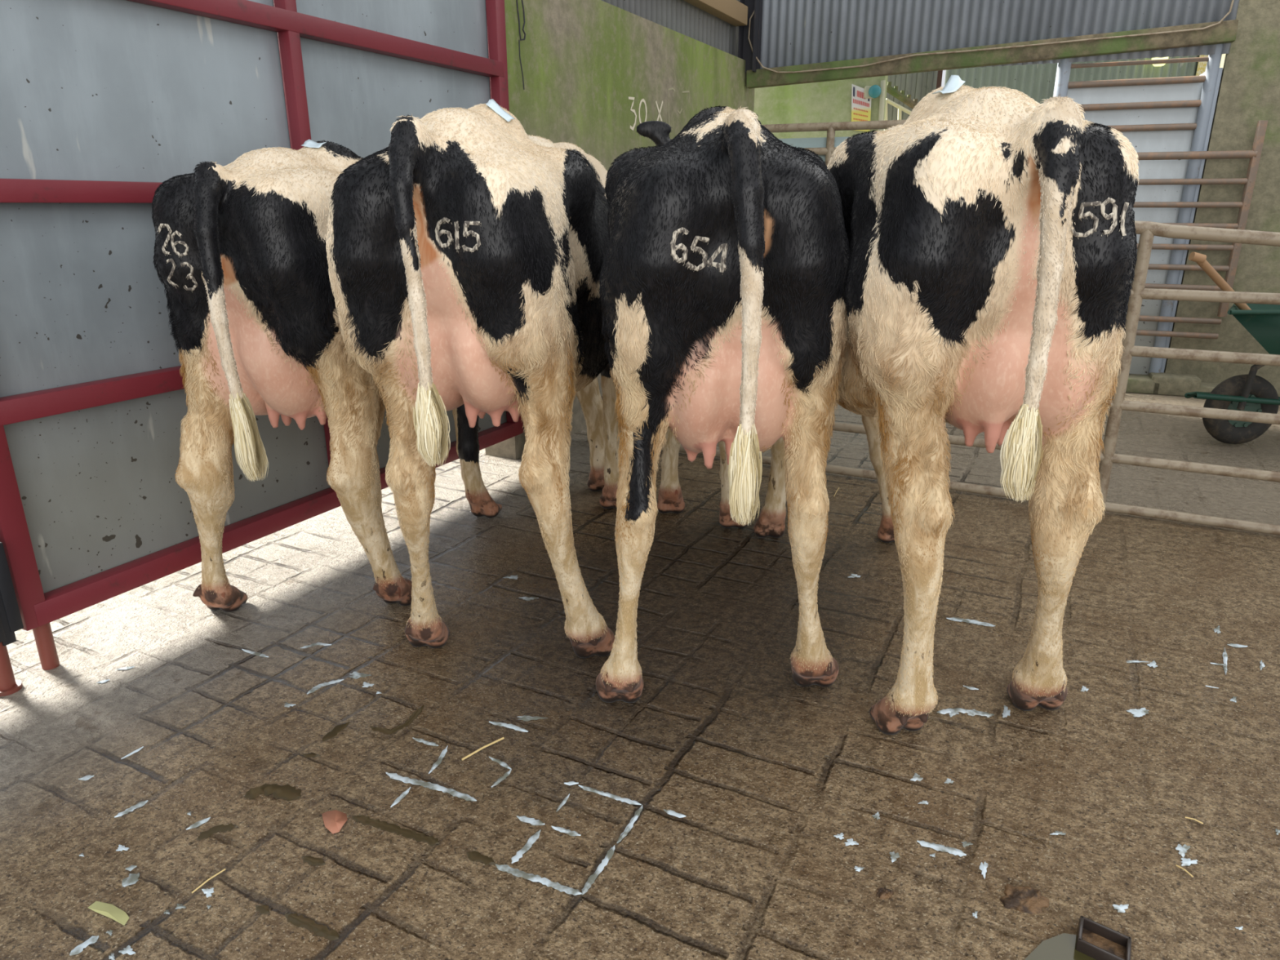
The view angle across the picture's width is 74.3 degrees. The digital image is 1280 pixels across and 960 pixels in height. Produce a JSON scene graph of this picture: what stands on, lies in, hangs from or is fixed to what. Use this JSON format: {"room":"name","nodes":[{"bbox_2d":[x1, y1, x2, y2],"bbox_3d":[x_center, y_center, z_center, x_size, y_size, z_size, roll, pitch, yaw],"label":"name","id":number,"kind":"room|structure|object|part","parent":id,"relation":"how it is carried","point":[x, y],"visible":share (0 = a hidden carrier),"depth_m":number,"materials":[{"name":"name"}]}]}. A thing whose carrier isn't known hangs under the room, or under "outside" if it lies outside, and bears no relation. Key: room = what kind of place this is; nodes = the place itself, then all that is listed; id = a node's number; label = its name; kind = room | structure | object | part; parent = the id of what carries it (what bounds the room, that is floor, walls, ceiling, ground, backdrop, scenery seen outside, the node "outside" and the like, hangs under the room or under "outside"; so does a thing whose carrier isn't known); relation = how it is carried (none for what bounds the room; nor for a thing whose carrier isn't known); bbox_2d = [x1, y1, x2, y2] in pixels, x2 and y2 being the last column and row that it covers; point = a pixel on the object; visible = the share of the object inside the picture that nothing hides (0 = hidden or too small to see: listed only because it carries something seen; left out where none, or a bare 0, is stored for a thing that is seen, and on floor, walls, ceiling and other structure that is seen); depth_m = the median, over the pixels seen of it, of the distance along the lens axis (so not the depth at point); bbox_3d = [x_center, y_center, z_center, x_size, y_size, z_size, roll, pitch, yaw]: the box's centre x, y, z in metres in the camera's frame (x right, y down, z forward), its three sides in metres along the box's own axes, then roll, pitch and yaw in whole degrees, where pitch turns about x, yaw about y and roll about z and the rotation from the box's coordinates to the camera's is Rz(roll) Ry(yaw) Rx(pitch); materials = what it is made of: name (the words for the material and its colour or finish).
{"room":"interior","nodes":[
{"label":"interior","id":0,"kind":"room"},
{"bbox_2d":[484,0,754,459],"bbox_3d":[0.042,-1.735,5.699,0.202,2.370,3.510,9,20,26],"label":"wall","id":1,"kind":"structure","parent":0,"point":[594,71],"depth_m":4.79,"materials":[{"name":"concrete"}]},
{"bbox_2d":[0,0,523,670],"bbox_3d":[-1.213,-1.060,3.094,0.076,2.700,2.475,9,20,26],"label":"gate","id":2,"kind":"object","parent":1,"relation":"attached to","point":[103,103],"visible":0.65,"depth_m":2.59,"materials":[{"name":"metal"}]},
{"bbox_3d":[-1.754,-0.796,2.048,0.058,2.555,0.065,9,20,26],"label":"frame post","id":3,"kind":"part","parent":2,"relation":"part of","materials":[{"name":"metal"}]},
{"bbox_3d":[-1.745,0.433,2.464,0.043,0.250,0.044,9,20,26],"label":"leg","id":4,"kind":"part","parent":2,"relation":"part of","materials":[{"name":"red metal"}]},
{"bbox_3d":[-1.206,-1.045,3.096,0.060,0.060,2.415,9,20,26],"label":"frame rail","id":5,"kind":"part","parent":2,"relation":"part of","materials":[{"name":"red metal"}]},
{"bbox_3d":[-1.206,-0.505,3.271,0.060,0.065,2.415,9,20,26],"label":"frame rail","id":6,"kind":"part","parent":2,"relation":"part of","materials":[{"name":"red metal"}]},
{"bbox_3d":[-1.521,-0.962,2.566,0.010,2.480,1.185,9,20,26],"label":"sheet panel","id":7,"kind":"part","parent":2,"relation":"part of","materials":[{"name":"grey metal"}]},
{"bbox_3d":[-1.206,0.053,3.453,0.060,0.070,2.415,9,20,26],"label":"frame rail","id":8,"kind":"part","parent":2,"relation":"part of","materials":[{"name":"metal"}]},
{"bbox_3d":[-1.215,-1.123,3.054,0.058,2.555,0.050,9,20,26],"label":"frame post","id":9,"kind":"part","parent":2,"relation":"part of","materials":[{"name":"red metal"}]},
{"bbox_3d":[-1.206,-1.580,2.921,0.060,0.065,2.415,9,20,26],"label":"frame rail","id":10,"kind":"part","parent":2,"relation":"part of","materials":[{"name":"red metal"}]},
{"bbox_3d":[-0.973,-1.295,3.588,0.010,2.480,1.230,9,20,26],"label":"sheet panel","id":11,"kind":"part","parent":2,"relation":"part of","materials":[{"name":"grey metal"}]},
{"bbox_3d":[-0.661,-1.460,4.088,0.058,2.555,0.070,9,20,26],"label":"frame post","id":12,"kind":"part","parent":2,"relation":"part of","materials":[{"name":"red metal"}]},
{"bbox_2d":[515,0,525,89],"bbox_3d":[-0.566,-2.087,4.054,0.008,0.391,0.066,9,20,26],"label":"twine","id":13,"kind":"object","parent":1,"relation":"hanging from","point":[524,38],"visible":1,"depth_m":4.04,"materials":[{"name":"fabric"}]},
{"bbox_2d":[601,0,739,57],"bbox_3d":[0.048,-3.940,5.058,0.030,2.240,3.354,9,20,26],"label":"cladding","id":14,"kind":"object","parent":1,"relation":"on","point":[681,16],"depth_m":5.88,"materials":[{"name":"grey metal"}]},
{"bbox_2d":[683,0,747,26],"bbox_3d":[0.182,-3.162,5.318,0.100,0.130,2.600,9,20,26],"label":"rail","id":15,"kind":"object","parent":14,"relation":"attached to","point":[734,12],"visible":1,"depth_m":6.08,"materials":[{"name":"brown wood"}]},
{"bbox_2d":[737,0,762,73],"bbox_3d":[0.854,-4.323,6.233,0.140,2.400,0.170,9,20,26],"label":"stanchion","id":16,"kind":"object","parent":1,"relation":"on","point":[744,51],"visible":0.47,"depth_m":6.50,"materials":[{"name":"black metal"}]},
{"bbox_2d":[0,392,1279,959],"bbox_3d":[4.287,-0.347,5.262,21.000,0.001,19.000,9,20,26],"label":"floor","id":17,"kind":"structure","parent":0,"point":[764,769],"depth_m":2.13,"materials":[{"name":"concrete"}]},
{"bbox_2d":[0,642,22,696],"bbox_3d":[-1.782,0.069,2.211,0.068,1.100,0.070,0,18,0],"label":"post","id":18,"kind":"object","parent":17,"relation":"on","point":[9,685],"visible":1,"depth_m":2.35,"materials":[{"name":"red metal"}]},
{"bbox_3d":[-1.782,0.586,2.379,0.068,0.012,0.070,0,18,0],"label":"foot plate","id":19,"kind":"part","parent":18,"relation":"part of","materials":[{"name":"red metal"}]},
{"bbox_2d":[0,542,23,645],"bbox_3d":[-1.759,0.306,2.290,0.016,0.320,0.106,9,20,26],"label":"flap","id":20,"kind":"object","parent":18,"relation":"hanging from","point":[11,620],"visible":1,"depth_m":2.33,"materials":[{"name":"black rubber"}]},
{"bbox_2d":[88,901,128,925],"bbox_3d":[-1.019,0.829,1.629,0.106,0.009,0.025,8,20,23],"label":"leaf","id":21,"kind":"object","parent":17,"relation":"on","point":[108,910],"visible":1,"depth_m":1.62,"materials":[{"name":"beige plant"}]},
{"bbox_2d":[191,868,225,893],"bbox_3d":[-0.867,0.805,1.699,0.003,0.007,0.072,11,21,30],"label":"straw","id":22,"kind":"object","parent":17,"relation":"on","point":[221,871],"visible":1,"depth_m":1.70,"materials":[{"name":"brown"}]},
{"bbox_2d":[151,139,502,612],"bbox_3d":[-0.738,-0.522,3.398,0.727,1.489,2.486,8,20,23],"label":"cow","id":23,"kind":"object","parent":17,"relation":"on","point":[240,260],"visible":0.67,"depth_m":2.36},
{"bbox_2d":[228,391,268,480],"bbox_3d":[-1.062,-0.119,2.286,0.080,0.251,0.068,5,19,15],"label":"switch","id":24,"kind":"object","parent":23,"relation":"attached to","point":[251,453],"depth_m":2.27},
{"bbox_2d":[321,809,347,833],"bbox_3d":[-0.671,0.750,1.863,0.049,0.013,0.084,-9,20,-26],"label":"dry leaf","id":25,"kind":"object","parent":17,"relation":"on","point":[334,820],"visible":1,"depth_m":1.86,"materials":[{"name":"orange plant"}]},
{"bbox_2d":[197,704,495,940],"bbox_3d":[-0.683,0.748,1.892,0.554,0.002,0.714,-9,20,-25],"label":"water","id":26,"kind":"object","parent":17,"relation":"on","point":[288,793],"visible":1,"depth_m":1.85,"materials":[{"name":"brown liquid"}]},
{"bbox_2d":[325,98,620,657],"bbox_3d":[-0.275,-0.465,3.105,0.649,1.561,2.646,3,18,9],"label":"cow","id":27,"kind":"object","parent":17,"relation":"on","point":[466,253],"visible":0.94,"depth_m":1.97},
{"bbox_2d":[413,382,450,467],"bbox_3d":[-0.462,-0.125,1.873,0.082,0.193,0.068,3,18,9],"label":"switch","id":28,"kind":"object","parent":27,"relation":"attached to","point":[431,423],"depth_m":1.85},
{"bbox_2d":[461,737,504,760],"bbox_3d":[-0.392,0.671,2.112,0.124,0.009,0.005,-17,24,-41],"label":"straw","id":29,"kind":"object","parent":17,"relation":"on","point":[502,738],"visible":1,"depth_m":2.11,"materials":[{"name":"brown plant"}]},
{"bbox_2d":[69,573,1279,959],"bbox_3d":[0.165,0.606,2.327,3.434,0.003,1.683,0,18,0],"label":"flakes","id":30,"kind":"object","parent":17,"relation":"on","point":[132,878],"visible":1,"depth_m":1.89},
{"bbox_2d":[595,105,850,702],"bbox_3d":[0.271,-0.431,2.895,0.677,1.628,2.496,1,18,3],"label":"cow","id":31,"kind":"object","parent":17,"relation":"on","point":[725,268],"visible":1,"depth_m":1.80},
{"bbox_2d":[728,422,762,525],"bbox_3d":[0.218,-0.012,1.752,0.068,0.221,0.060,0,18,1],"label":"switch","id":32,"kind":"object","parent":31,"relation":"attached to","point":[745,467],"depth_m":1.73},
{"bbox_2d":[762,120,906,165],"bbox_3d":[1.482,-1.736,6.496,1.347,1.877,0.086,7,19,21],"label":"barrier","id":33,"kind":"object","parent":17,"relation":"on","point":[824,147],"visible":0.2,"depth_m":6.26,"materials":[{"name":"grey metal"}]},
{"bbox_3d":[1.471,-2.437,6.258,1.335,0.053,0.056,7,19,21],"label":"rail","id":34,"kind":"part","parent":33,"relation":"part of","materials":[{"name":"grey metal"}]},
{"bbox_3d":[1.411,-1.727,6.514,0.057,1.849,0.060,0,18,0],"label":"post","id":35,"kind":"part","parent":33,"relation":"part of","materials":[{"name":"grey metal"}]},
{"bbox_3d":[1.471,-2.598,6.205,1.335,0.057,0.060,7,19,21],"label":"rail","id":36,"kind":"part","parent":33,"relation":"part of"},
{"bbox_2d":[875,887,893,899],"bbox_3d":[0.483,0.817,1.674,0.032,0.011,0.029,11,21,31],"label":"clod","id":37,"kind":"object","parent":17,"relation":"on","point":[883,893],"visible":1,"depth_m":1.67,"materials":[{"name":"brown soil"}]},
{"bbox_2d":[586,221,1279,535],"bbox_3d":[1.547,-0.525,3.806,4.149,1.240,0.052,9,20,26],"label":"gate","id":38,"kind":"object","parent":17,"relation":"on","point":[1147,230],"visible":0.41,"depth_m":3.48,"materials":[{"name":"grey metal"}]},
{"bbox_3d":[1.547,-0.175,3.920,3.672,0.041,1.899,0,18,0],"label":"rail","id":39,"kind":"part","parent":38,"relation":"part of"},
{"bbox_3d":[1.547,0.037,3.989,4.100,0.041,0.042,9,20,26],"label":"rail","id":40,"kind":"part","parent":38,"relation":"part of","materials":[{"name":"grey metal"}]},
{"bbox_3d":[2.037,-0.430,3.574,0.049,1.205,0.050,0,18,0],"label":"post","id":41,"kind":"part","parent":38,"relation":"part of","materials":[{"name":"grey metal"}]},
{"bbox_3d":[1.547,-0.399,3.847,4.100,0.041,0.042,9,20,26],"label":"rail","id":42,"kind":"part","parent":38,"relation":"part of","materials":[{"name":"grey metal"}]},
{"bbox_3d":[1.547,-0.620,3.775,4.100,0.043,0.044,9,20,26],"label":"rail","id":43,"kind":"part","parent":38,"relation":"part of","materials":[{"name":"grey metal"}]},
{"bbox_3d":[1.547,-0.843,3.702,4.100,0.043,0.044,9,20,26],"label":"rail","id":44,"kind":"part","parent":38,"relation":"part of","materials":[{"name":"grey metal"}]},
{"bbox_3d":[1.548,-1.035,3.639,4.102,0.166,0.052,9,20,26],"label":"rail","id":45,"kind":"part","parent":38,"relation":"part of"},
{"bbox_2d":[936,70,942,89],"bbox_3d":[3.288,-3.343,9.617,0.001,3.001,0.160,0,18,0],"label":"post","id":46,"kind":"object","parent":17,"relation":"on","point":[940,72],"visible":0.02,"depth_m":9.28,"materials":[{"name":"brown wood"}]},
{"bbox_2d":[753,75,1139,734],"bbox_3d":[0.813,-0.388,2.838,0.762,1.580,2.651,1,18,2],"label":"cow","id":47,"kind":"object","parent":17,"relation":"on","point":[991,233],"visible":0.83,"depth_m":1.67},
{"bbox_2d":[1000,403,1043,502],"bbox_3d":[0.718,-0.051,1.593,0.071,0.191,0.057,1,18,2],"label":"switch","id":48,"kind":"object","parent":47,"relation":"attached to","point":[1020,453],"depth_m":1.57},
{"bbox_2d":[999,884,1049,914],"bbox_3d":[0.756,0.820,1.660,0.094,0.015,0.068,5,19,14],"label":"clod","id":49,"kind":"object","parent":17,"relation":"on","point":[1028,900],"visible":1,"depth_m":1.65,"materials":[{"name":"brown soil"}]},
{"bbox_2d":[1024,933,1095,959],"bbox_3d":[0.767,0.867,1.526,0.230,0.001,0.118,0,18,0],"label":"bucket","id":50,"kind":"object","parent":17,"relation":"on","point":[1062,946],"visible":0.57,"depth_m":1.54,"materials":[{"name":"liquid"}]},
{"bbox_2d":[1075,915,1131,959],"bbox_3d":[0.848,0.851,1.546,0.093,0.030,0.067,13,22,35],"label":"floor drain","id":51,"kind":"object","parent":17,"relation":"on","point":[1098,941],"visible":1,"depth_m":1.55,"materials":[{"name":"metal"}]},
{"bbox_2d":[1125,372,1219,396],"bbox_3d":[3.850,-0.701,6.141,0.980,0.130,0.260,7,19,21],"label":"wall","id":52,"kind":"structure","parent":17,"relation":"on","point":[1162,383],"depth_m":6.05,"materials":[{"name":"grey concrete"}]},
{"bbox_2d":[1175,864,1193,877],"bbox_3d":[1.112,0.797,1.724,0.003,0.007,0.036,-7,19,-20],"label":"straw","id":53,"kind":"object","parent":17,"relation":"on","point":[1183,868],"visible":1,"depth_m":1.72,"materials":[{"name":"brown plant"}]},
{"bbox_2d":[1160,67,1222,372],"bbox_3d":[3.877,-1.746,6.073,0.070,2.160,0.360,7,19,21],"label":"steel post","id":54,"kind":"object","parent":17,"relation":"on","point":[1220,69],"visible":0.21,"depth_m":5.80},
{"bbox_2d":[1053,43,1223,374],"bbox_3d":[3.375,-1.866,6.059,0.980,2.396,0.091,7,19,20],"label":"metal door","id":55,"kind":"structure","parent":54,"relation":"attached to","point":[1169,113],"depth_m":5.86,"materials":[{"name":"grey metal"}]},
{"bbox_3d":[2.961,-1.917,6.214,0.088,2.396,0.090,0,18,0],"label":"post","id":56,"kind":"part","parent":55,"relation":"part of","materials":[{"name":"grey metal"}]},
{"bbox_3d":[3.398,-2.717,5.767,0.860,0.042,0.044,7,19,21],"label":"rail","id":57,"kind":"part","parent":55,"relation":"part of","materials":[{"name":"metal"}]},
{"bbox_3d":[3.398,-2.575,5.814,0.860,0.042,0.044,7,19,21],"label":"rail","id":58,"kind":"part","parent":55,"relation":"part of","materials":[{"name":"grey metal"}]},
{"bbox_3d":[3.398,-2.831,5.730,0.860,0.027,0.028,7,19,21],"label":"rail","id":59,"kind":"part","parent":55,"relation":"part of","materials":[{"name":"metal"}]},
{"bbox_3d":[3.398,-2.439,5.858,0.860,0.042,0.044,7,19,21],"label":"rail","id":60,"kind":"part","parent":55,"relation":"part of","materials":[{"name":"grey metal"}]},
{"bbox_3d":[3.793,-1.786,5.903,0.074,2.340,0.076,0,18,0],"label":"post","id":61,"kind":"part","parent":55,"relation":"part of","materials":[{"name":"grey metal"}]},
{"bbox_2d":[1133,120,1267,338],"bbox_3d":[3.220,-1.763,6.018,1.832,1.414,0.052,7,19,21],"label":"gate","id":62,"kind":"object","parent":55,"relation":"attached to","point":[1254,155],"visible":0.52,"depth_m":5.75,"materials":[{"name":"metal"}]},
{"bbox_3d":[3.207,-1.111,6.236,1.804,0.038,0.040,7,19,21],"label":"rail","id":63,"kind":"part","parent":62,"relation":"part of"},
{"bbox_3d":[3.207,-1.208,6.204,1.804,0.038,0.040,7,19,21],"label":"rail","id":64,"kind":"part","parent":62,"relation":"part of","materials":[{"name":"metal"}]},
{"bbox_3d":[3.207,-1.421,6.135,1.804,0.038,0.040,7,19,21],"label":"rail","id":65,"kind":"part","parent":62,"relation":"part of","materials":[{"name":"brown metal"}]},
{"bbox_3d":[3.207,-1.549,6.093,1.804,0.038,0.040,7,19,21],"label":"rail","id":66,"kind":"part","parent":62,"relation":"part of","materials":[{"name":"metal"}]},
{"bbox_3d":[3.207,-1.679,6.051,1.804,0.038,0.040,7,19,21],"label":"rail","id":67,"kind":"part","parent":62,"relation":"part of","materials":[{"name":"metal"}]},
{"bbox_3d":[3.207,-1.943,5.965,1.804,0.038,0.040,7,19,21],"label":"rail","id":68,"kind":"part","parent":62,"relation":"part of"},
{"bbox_3d":[3.207,-2.084,5.918,1.804,0.038,0.040,7,19,21],"label":"rail","id":69,"kind":"part","parent":62,"relation":"part of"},
{"bbox_3d":[3.207,-2.243,5.867,1.804,0.050,0.052,7,19,21],"label":"rail","id":70,"kind":"part","parent":62,"relation":"part of","materials":[{"name":"grey metal"}]},
{"bbox_3d":[3.207,-1.812,6.007,1.804,0.038,0.040,7,19,21],"label":"rail","id":71,"kind":"part","parent":62,"relation":"part of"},
{"bbox_2d":[1185,816,1203,824],"bbox_3d":[1.224,0.751,1.866,0.034,0.007,0.003,16,24,40],"label":"straw","id":72,"kind":"object","parent":17,"relation":"on","point":[1185,816],"visible":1,"depth_m":1.86,"materials":[{"name":"brown plant"}]},
{"bbox_2d":[1184,303,1279,444],"bbox_3d":[3.768,-0.534,4.690,1.621,0.885,0.673,0,18,0],"label":"wheelbarrow","id":73,"kind":"object","parent":17,"relation":"on","point":[1250,392],"visible":0.81,"depth_m":4.66,"materials":[{"name":"green paint"}]},
{"bbox_2d":[1188,251,1251,310],"bbox_3d":[3.101,-0.936,4.391,0.756,0.495,0.062,-6,19,-19],"label":"handle","id":74,"kind":"object","parent":73,"relation":"in","point":[1200,259],"visible":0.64,"depth_m":4.26,"materials":[{"name":"brown wood"}]},
{"bbox_3d":[3.564,-0.446,4.724,1.130,0.141,0.291,0,18,0],"label":"frame","id":75,"kind":"part","parent":73,"relation":"part of","materials":[{"name":"green paint"}]},
{"bbox_2d":[1226,303,1279,355],"bbox_3d":[3.768,-0.826,4.595,1.621,0.271,0.673,0,18,0],"label":"tray","id":76,"kind":"object","parent":73,"relation":"on","point":[1262,322],"depth_m":4.32,"materials":[{"name":"green paint"}]},
{"bbox_2d":[753,75,888,138],"bbox_3d":[0.769,-3.072,8.465,3.159,3.200,0.200,7,19,21],"label":"wall","id":77,"kind":"structure","parent":0,"point":[829,101],"depth_m":7.87,"materials":[{"name":"green paint"}]},
{"bbox_2d":[851,84,871,131],"bbox_3d":[2.010,-3.386,7.689,0.192,0.409,0.018,7,19,21],"label":"warning sign","id":78,"kind":"object","parent":77,"relation":"attached to","point":[860,106],"visible":0.8,"depth_m":7.68,"materials":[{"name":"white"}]},
{"bbox_2d":[863,84,881,98],"bbox_3d":[2.085,-3.472,7.554,0.135,0.110,0.130,0,18,0],"label":"lamp","id":79,"kind":"object","parent":77,"relation":"attached to","point":[873,91],"visible":1,"depth_m":7.53,"materials":[{"name":"teal plastic"}]},
{"bbox_3d":[2.067,-3.485,7.592,0.100,0.100,0.050,0,18,0],"label":"plate","id":80,"kind":"part","parent":79,"relation":"part of","materials":[{"name":"beige plastic"}]},
{"bbox_2d":[877,80,885,131],"bbox_3d":[2.184,-3.224,7.667,0.061,0.732,0.043,7,19,21],"label":"downpipe","id":81,"kind":"object","parent":77,"relation":"attached to","point":[882,86],"visible":0.34,"depth_m":7.59,"materials":[{"name":"beige"}]},
{"bbox_2d":[884,81,917,129],"bbox_3d":[2.807,-3.868,9.039,0.494,0.692,0.255,0,18,0],"label":"roof","id":82,"kind":"structure","parent":0,"point":[894,91],"depth_m":8.88,"materials":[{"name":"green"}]},
{"bbox_2d":[883,71,937,130],"bbox_3d":[3.013,-3.667,9.645,0.586,3.600,0.042,0,18,0],"label":"boards","id":83,"kind":"object","parent":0,"point":[917,85],"depth_m":9.40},
{"bbox_2d":[760,0,1239,68],"bbox_3d":[2.365,-4.096,5.731,3.210,2.360,0.028,7,19,21],"label":"cladding","id":84,"kind":"object","parent":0,"point":[794,32],"visible":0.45,"depth_m":6.05,"materials":[{"name":"grey metal"}]},
{"bbox_2d":[746,19,1238,88],"bbox_3d":[2.342,-3.018,6.039,3.235,0.254,0.080,7,19,21],"label":"timber beam","id":85,"kind":"structure","parent":84,"relation":"attached to","point":[1225,32],"depth_m":5.92,"materials":[{"name":"brown wood"}]},
{"bbox_2d":[747,0,1234,73],"bbox_3d":[2.303,-3.193,5.942,3.174,0.479,0.012,7,19,21],"label":"cable","id":86,"kind":"object","parent":85,"relation":"attached to","point":[1232,2],"visible":1,"depth_m":5.92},
{"bbox_2d":[944,55,1199,103],"bbox_3d":[5.918,-4.167,10.211,4.600,4.200,0.036,0,18,0],"label":"wall","id":87,"kind":"structure","parent":0,"point":[1037,81],"depth_m":10.00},
{"bbox_2d":[1151,57,1168,66],"bbox_3d":[6.041,-4.995,9.784,0.170,0.360,0.170,0,18,0],"label":"lamp","id":88,"kind":"object","parent":87,"relation":"attached to","point":[1155,58],"visible":0.16,"depth_m":9.78,"materials":[{"name":"beige"}]},
{"bbox_2d":[1195,54,1208,75],"bbox_3d":[6.634,-4.906,9.918,0.155,0.340,0.010,0,18,0],"label":"poster","id":89,"kind":"object","parent":87,"relation":"attached to","point":[1202,66],"visible":0.21,"depth_m":9.93,"materials":[{"name":"yellow paper"}]},
{"bbox_2d":[1164,0,1279,396],"bbox_3d":[4.839,-1.832,5.625,2.000,5.200,0.360,7,19,21],"label":"wall","id":90,"kind":"structure","parent":0,"point":[1249,91],"depth_m":5.70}
]}

